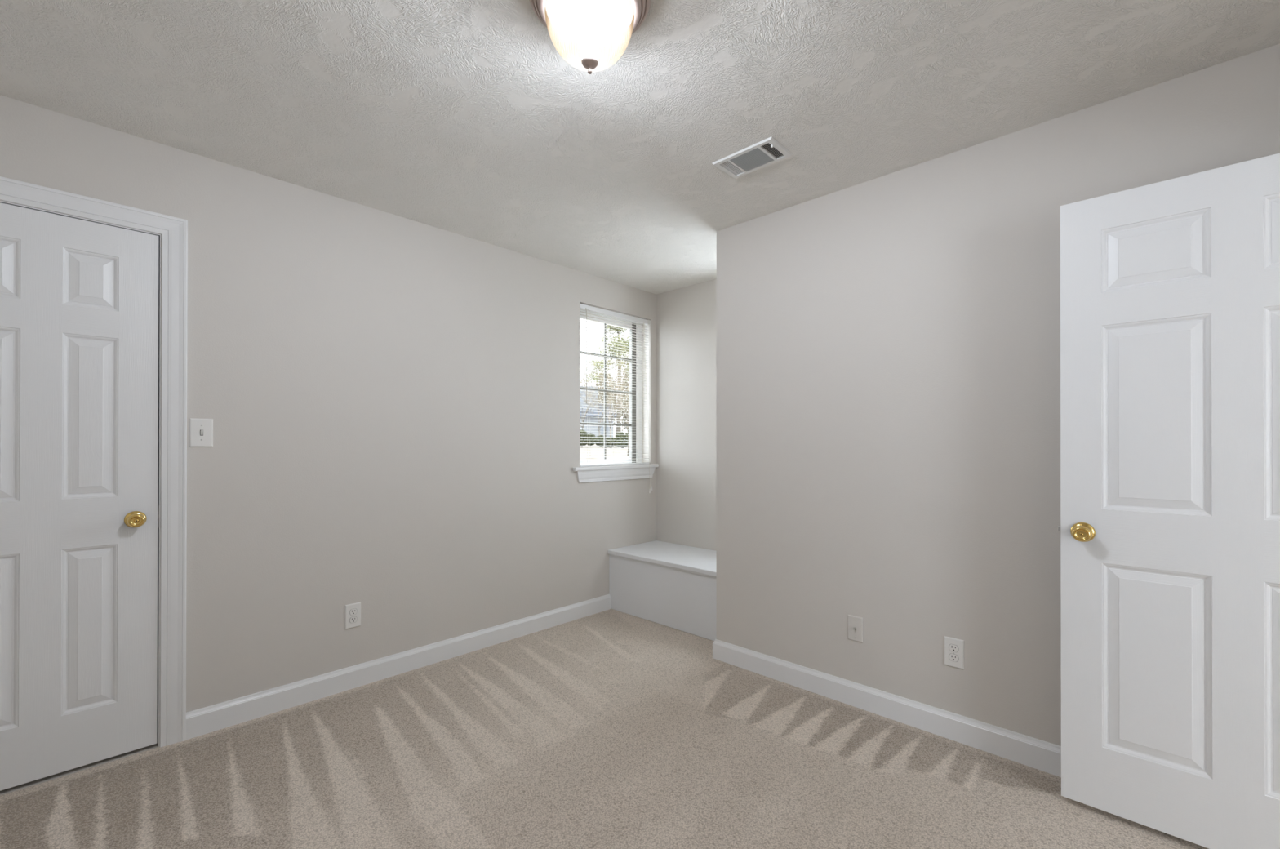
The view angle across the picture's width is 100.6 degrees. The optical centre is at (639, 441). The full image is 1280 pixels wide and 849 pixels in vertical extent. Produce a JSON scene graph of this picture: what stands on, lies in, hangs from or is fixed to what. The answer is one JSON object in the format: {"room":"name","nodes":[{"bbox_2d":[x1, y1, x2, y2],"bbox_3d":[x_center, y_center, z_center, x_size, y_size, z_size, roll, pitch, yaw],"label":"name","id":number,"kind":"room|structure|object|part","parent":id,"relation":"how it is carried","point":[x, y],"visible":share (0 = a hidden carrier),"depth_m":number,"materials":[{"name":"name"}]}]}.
{"room":"empty bedroom","nodes":[
{"label":"empty bedroom","id":0,"kind":"room"},
{"bbox_2d":[0,94,656,795],"bbox_3d":[-1.478,-0.008,3.177,0.750,2.590,4.157,0,0,44],"label":"wall","id":1,"kind":"structure","parent":0,"point":[392,401],"depth_m":2.68,"materials":[{"name":"grey paint"}]},
{"bbox_2d":[0,202,158,791],"bbox_3d":[-2.151,0.192,1.907,0.097,2.047,0.645,0,0,44],"label":"door","id":2,"kind":"structure","parent":1,"relation":"in","point":[79,298],"depth_m":1.98,"materials":[{"name":"white wood"}]},
{"bbox_3d":[-1.986,0.307,2.091,0.012,0.065,0.065,0,0,44],"label":"knob","id":3,"kind":"part","parent":2,"relation":"part of","materials":[{"name":"gold metal"}]},
{"bbox_2d":[0,176,187,747],"bbox_3d":[-2.205,0.157,1.959,0.158,2.151,0.801,0,0,44],"label":"door frame","id":4,"kind":"structure","parent":1,"relation":"attached to","point":[171,232],"depth_m":2.16,"materials":[{"name":"white wood"}]},
{"bbox_3d":[-1.956,0.303,2.157,0.034,0.090,0.001,0,0,44],"label":"strike plate","id":5,"kind":"part","parent":4,"relation":"part of","materials":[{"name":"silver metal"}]},
{"bbox_2d":[189,417,213,447],"bbox_3d":[-1.845,-0.037,2.237,0.016,0.120,0.076,0,0,44],"label":"light switch","id":6,"kind":"object","parent":1,"relation":"attached to","point":[201,430],"visible":1,"depth_m":2.24,"materials":[{"name":"white plastic"}]},
{"bbox_2d":[345,602,360,629],"bbox_3d":[-1.439,0.875,2.666,0.008,0.120,0.074,0,0,44],"label":"wall outlet","id":7,"kind":"object","parent":1,"relation":"attached to","point":[353,611],"visible":1,"depth_m":2.66,"materials":[{"name":"white plastic"}]},
{"bbox_2d":[349,616,357,623],"bbox_3d":[-1.437,0.894,2.664,0.002,0.031,0.037,0,0,44],"label":"receptacle","id":8,"kind":"object","parent":7,"relation":"attached to","point":[353,620],"depth_m":2.66,"materials":[{"name":"white plastic"}]},
{"bbox_2d":[349,608,357,615],"bbox_3d":[-1.437,0.855,2.664,0.002,0.031,0.037,0,0,44],"label":"receptacle","id":9,"kind":"object","parent":7,"relation":"attached to","point":[353,611],"depth_m":2.66,"materials":[{"name":"white plastic"}]},
{"bbox_2d":[186,594,610,740],"bbox_3d":[-1.051,1.183,3.068,0.015,0.108,2.404,0,0,44],"label":"baseboard","id":10,"kind":"structure","parent":1,"relation":"attached to","point":[211,718],"depth_m":2.71,"materials":[{"name":"white wood"}]},
{"bbox_2d":[573,309,658,483],"bbox_3d":[-0.219,-0.345,4.055,0.201,1.276,0.868,0,0,44],"label":"window","id":11,"kind":"structure","parent":1,"relation":"in","point":[611,473],"depth_m":4.16,"materials":[{"name":"white wood"}]},
{"bbox_3d":[-0.270,-0.389,4.079,0.035,1.134,0.656,0,0,44],"label":"sash","id":12,"kind":"part","parent":11,"relation":"part of","materials":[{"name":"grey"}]},
{"bbox_3d":[-0.263,-0.397,4.096,0.080,1.174,0.737,0,0,44],"label":"frame","id":13,"kind":"part","parent":11,"relation":"part of","materials":[{"name":"white wood"}]},
{"bbox_2d":[579,303,652,493],"bbox_3d":[-0.163,-0.283,4.002,0.077,1.387,0.732,0,0,44],"label":"window blind","id":14,"kind":"object","parent":11,"relation":"attached to","point":[584,307],"visible":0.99,"depth_m":4.00,"materials":[{"name":"white plastic"}]},
{"bbox_3d":[-0.180,0.173,4.017,0.025,0.014,0.723,0,0,44],"label":"rail","id":15,"kind":"part","parent":14,"relation":"part of","materials":[{"name":"white plastic"}]},
{"bbox_3d":[0.054,-0.282,4.214,0.051,1.335,0.006,0,0,5],"label":"lift cord","id":16,"kind":"part","parent":14,"relation":"part of","materials":[{"name":"beige plastic"}]},
{"bbox_3d":[0.063,-0.292,4.223,0.044,1.315,0.046,0,0,44],"label":"lift cord","id":17,"kind":"part","parent":14,"relation":"part of","materials":[{"name":"beige plastic"}]},
{"bbox_2d":[0,608,1208,848],"bbox_3d":[0.068,1.233,1.725,3.487,0.001,3.837,0,0,44],"label":"floor","id":18,"kind":"structure","parent":0,"point":[608,729],"depth_m":1.98,"materials":[{"name":"beige carpet"}]},
{"bbox_2d":[608,540,716,640],"bbox_3d":[0.645,1.019,3.454,1.935,0.436,0.537,0,0,44],"label":"window bench","id":19,"kind":"object","parent":18,"relation":"on","point":[669,584],"visible":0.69,"depth_m":3.60,"materials":[{"name":"white paint"}]},
{"bbox_2d":[0,0,1279,293],"bbox_3d":[0.070,-1.267,1.733,3.767,0.120,4.117,0,0,44],"label":"ceiling","id":20,"kind":"structure","parent":0,"point":[464,117],"depth_m":1.82,"materials":[{"name":"white paint"}]},
{"bbox_2d":[528,0,651,74],"bbox_3d":[-0.135,-1.097,1.425,0.331,0.220,0.331,0,0,44],"label":"ceiling light","id":21,"kind":"object","parent":20,"relation":"attached to","point":[590,33],"visible":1,"depth_m":1.39,"materials":[{"name":"white glass"}]},
{"bbox_3d":[-0.129,-1.087,1.372,0.056,0.064,0.056,0,0,44],"label":"bulb","id":22,"kind":"part","parent":21,"relation":"part of","materials":[{"name":"white glass"}]},
{"bbox_3d":[-0.140,-1.087,1.479,0.056,0.064,0.056,0,0,44],"label":"bulb","id":23,"kind":"part","parent":21,"relation":"part of","materials":[{"name":"white glass"}]},
{"bbox_2d":[711,136,792,178],"bbox_3d":[0.476,-1.253,2.259,0.288,0.133,0.174,0,0,44],"label":"ceiling vent","id":24,"kind":"object","parent":20,"relation":"in","point":[762,153],"visible":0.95,"depth_m":2.25,"materials":[{"name":"white metal"}]},
{"bbox_2d":[656,278,716,551],"bbox_3d":[0.924,-0.020,3.662,2.057,2.560,0.140,0,0,44],"label":"wall","id":25,"kind":"structure","parent":0,"point":[686,316],"depth_m":4.10,"materials":[{"name":"grey paint"}]},
{"bbox_2d":[716,43,1279,746],"bbox_3d":[1.418,-0.024,2.240,2.520,2.560,0.201,0,0,44],"label":"wall","id":26,"kind":"structure","parent":0,"point":[888,346],"depth_m":2.29,"materials":[{"name":"grey paint"}]},
{"bbox_2d":[848,614,862,643],"bbox_3d":[1.003,0.876,2.481,0.071,0.116,0.016,0,0,44],"label":"cable plate","id":27,"kind":"object","parent":26,"relation":"attached to","point":[855,623],"visible":1,"depth_m":2.48,"materials":[{"name":"grey plastic"}]},
{"bbox_2d":[712,639,1061,777],"bbox_3d":[1.355,1.182,2.284,2.395,0.108,0.215,0,0,44],"label":"baseboard","id":28,"kind":"structure","parent":26,"relation":"attached to","point":[1038,754],"depth_m":2.32,"materials":[{"name":"white wood"}]},
{"bbox_2d":[943,635,964,669],"bbox_3d":[1.301,0.877,2.203,0.074,0.120,0.008,0,0,44],"label":"wall outlet","id":29,"kind":"object","parent":26,"relation":"attached to","point":[953,648],"visible":1,"depth_m":2.20,"materials":[{"name":"white plastic"}]},
{"bbox_2d":[948,653,958,662],"bbox_3d":[1.299,0.896,2.200,0.037,0.031,0.002,0,0,44],"label":"receptacle","id":30,"kind":"object","parent":29,"relation":"attached to","point":[952,657],"depth_m":2.20,"materials":[{"name":"white plastic"}]},
{"bbox_2d":[948,644,958,652],"bbox_3d":[1.299,0.857,2.200,0.037,0.031,0.002,0,0,44],"label":"receptacle","id":31,"kind":"object","parent":29,"relation":"attached to","point":[952,647],"depth_m":2.20,"materials":[{"name":"white plastic"}]},
{"bbox_3d":[1.133,-0.030,0.217,0.140,2.560,3.119,0,0,44],"label":"wall","id":32,"kind":"structure","parent":0,"visible":0},
{"bbox_2d":[1057,152,1279,848],"bbox_3d":[1.730,0.201,1.536,0.825,2.020,0.098,0,0,43],"label":"door","id":33,"kind":"structure","parent":32,"relation":"in","point":[1169,529],"depth_m":1.63,"materials":[{"name":"white wood"}]},
{"bbox_3d":[1.479,0.303,1.774,0.065,0.065,0.012,0,0,43],"label":"knob","id":34,"kind":"part","parent":33,"relation":"part of","materials":[{"name":"gold metal"}]},
{"label":"outside","id":35,"kind":"structure","parent":0,"visible":0},
{"bbox_2d":[579,444,629,459],"bbox_3d":[-17.677,0.856,29.706,60.234,1.497,105.576,0,0,44],"label":"ground","id":36,"kind":"structure","parent":35,"point":[610,452],"depth_m":18.62,"materials":[{"name":"white snow"}]},
{"bbox_2d":[579,430,589,447],"bbox_3d":[-2.631,-0.111,23.992,0.693,0.849,0.684,0,0,44],"label":"shrub","id":37,"kind":"object","parent":36,"relation":"on","point":[582,433],"visible":0.64,"depth_m":23.85,"materials":[{"name":"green plant"}]},
{"bbox_2d":[579,364,595,386],"bbox_3d":[-6.939,-4.646,66.017,4.030,9.944,4.050,0,0,44],"label":"tree","id":38,"kind":"object","parent":36,"relation":"on","point":[580,371],"visible":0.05,"depth_m":65.73,"materials":[{"name":"brown plant"}]},
{"bbox_2d":[586,433,595,446],"bbox_3d":[-2.474,-0.073,26.504,0.635,0.709,0.607,0,0,44],"label":"shrub","id":39,"kind":"object","parent":36,"relation":"on","point":[591,439],"visible":0.57,"depth_m":26.36,"materials":[{"name":"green plant"}]},
{"bbox_2d":[579,376,608,430],"bbox_3d":[-3.498,-1.963,32.943,4.587,4.508,2.980,0,0,22],"label":"bare tree","id":40,"kind":"object","parent":36,"relation":"on","point":[588,408],"visible":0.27,"depth_m":32.66,"materials":[{"name":"brown plant"}]},
{"bbox_2d":[580,357,613,394],"bbox_3d":[-4.295,-4.037,53.261,3.866,8.665,3.951,0,0,44],"label":"pine tree","id":41,"kind":"object","parent":36,"relation":"on","point":[591,360],"visible":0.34,"depth_m":52.79,"materials":[{"name":"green plant"}]},
{"bbox_2d":[579,386,617,437],"bbox_3d":[-4.547,-1.871,41.820,4.800,4.700,4.600,0,0,-14],"label":"house","id":42,"kind":"structure","parent":36,"relation":"on","point":[586,428],"depth_m":40.25,"materials":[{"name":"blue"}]},
{"bbox_3d":[-2.782,-1.024,40.157,0.680,0.880,0.010,0,0,-14],"label":"pane","id":43,"kind":"part","parent":42,"relation":"part of","materials":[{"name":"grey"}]},
{"bbox_2d":[594,435,604,446],"bbox_3d":[-1.851,-0.011,25.003,0.611,0.623,0.615,0,0,44],"label":"shrub","id":44,"kind":"object","parent":36,"relation":"on","point":[597,439],"visible":0.66,"depth_m":24.83,"materials":[{"name":"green plant"}]},
{"bbox_2d":[581,386,626,435],"bbox_3d":[-1.976,-1.344,27.503,2.586,3.332,3.163,0,0,-15],"label":"bare tree","id":45,"kind":"object","parent":36,"relation":"on","point":[602,419],"visible":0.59,"depth_m":27.92,"materials":[{"name":"brown plant"}]},
{"bbox_2d":[579,341,629,455],"bbox_3d":[-0.573,-1.319,17.240,3.366,3.735,2.870,0,0,2],"label":"bare tree","id":46,"kind":"object","parent":36,"relation":"on","point":[627,416],"visible":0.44,"depth_m":17.00,"materials":[{"name":"brown plant"}]},
{"bbox_2d":[582,361,629,448],"bbox_3d":[-1.004,-1.572,22.079,2.150,3.954,3.723,0,0,-29],"label":"bare tree","id":47,"kind":"object","parent":36,"relation":"on","point":[620,387],"visible":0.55,"depth_m":21.87,"materials":[{"name":"brown plant"}]},
{"bbox_2d":[597,368,617,428],"bbox_3d":[-3.000,-3.143,47.023,1.975,6.851,2.014,0,0,-26],"label":"tree","id":48,"kind":"object","parent":36,"relation":"on","point":[599,377],"visible":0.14,"depth_m":46.71,"materials":[{"name":"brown plant"}]},
{"bbox_2d":[602,436,616,447],"bbox_3d":[-1.348,0.037,24.004,0.694,0.559,0.696,0,0,44],"label":"shrub","id":49,"kind":"object","parent":36,"relation":"on","point":[608,440],"visible":0.55,"depth_m":23.82,"materials":[{"name":"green plant"}]},
{"bbox_2d":[594,324,629,446],"bbox_3d":[-1.053,-3.279,25.873,2.287,7.243,2.333,0,0,44],"label":"pine tree","id":50,"kind":"object","parent":36,"relation":"on","point":[618,420],"visible":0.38,"depth_m":25.73,"materials":[{"name":"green plant"}]},
{"bbox_2d":[606,382,628,432],"bbox_3d":[-1.044,-2.040,37.745,3.656,4.640,3.058,0,0,-23],"label":"bare tree","id":51,"kind":"object","parent":36,"relation":"on","point":[622,428],"visible":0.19,"depth_m":37.96,"materials":[{"name":"brown plant"}]},
{"bbox_2d":[613,431,627,448],"bbox_3d":[-0.750,-0.042,23.013,0.828,0.751,0.844,0,0,44],"label":"shrub","id":52,"kind":"object","parent":36,"relation":"on","point":[620,438],"visible":0.73,"depth_m":22.80,"materials":[{"name":"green plant"}]},
{"bbox_2d":[613,367,629,432],"bbox_3d":[-2.321,-4.300,63.008,3.259,9.241,3.266,0,0,44],"label":"tree","id":53,"kind":"object","parent":36,"relation":"on","point":[616,367],"visible":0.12,"depth_m":62.93,"materials":[{"name":"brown plant"}]},
{"bbox_2d":[620,366,629,433],"bbox_3d":[-0.718,-3.238,46.012,2.121,7.043,2.091,0,0,44],"label":"tree","id":54,"kind":"object","parent":36,"relation":"on","point":[627,399],"visible":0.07,"depth_m":45.74,"materials":[{"name":"brown plant"}]}
]}

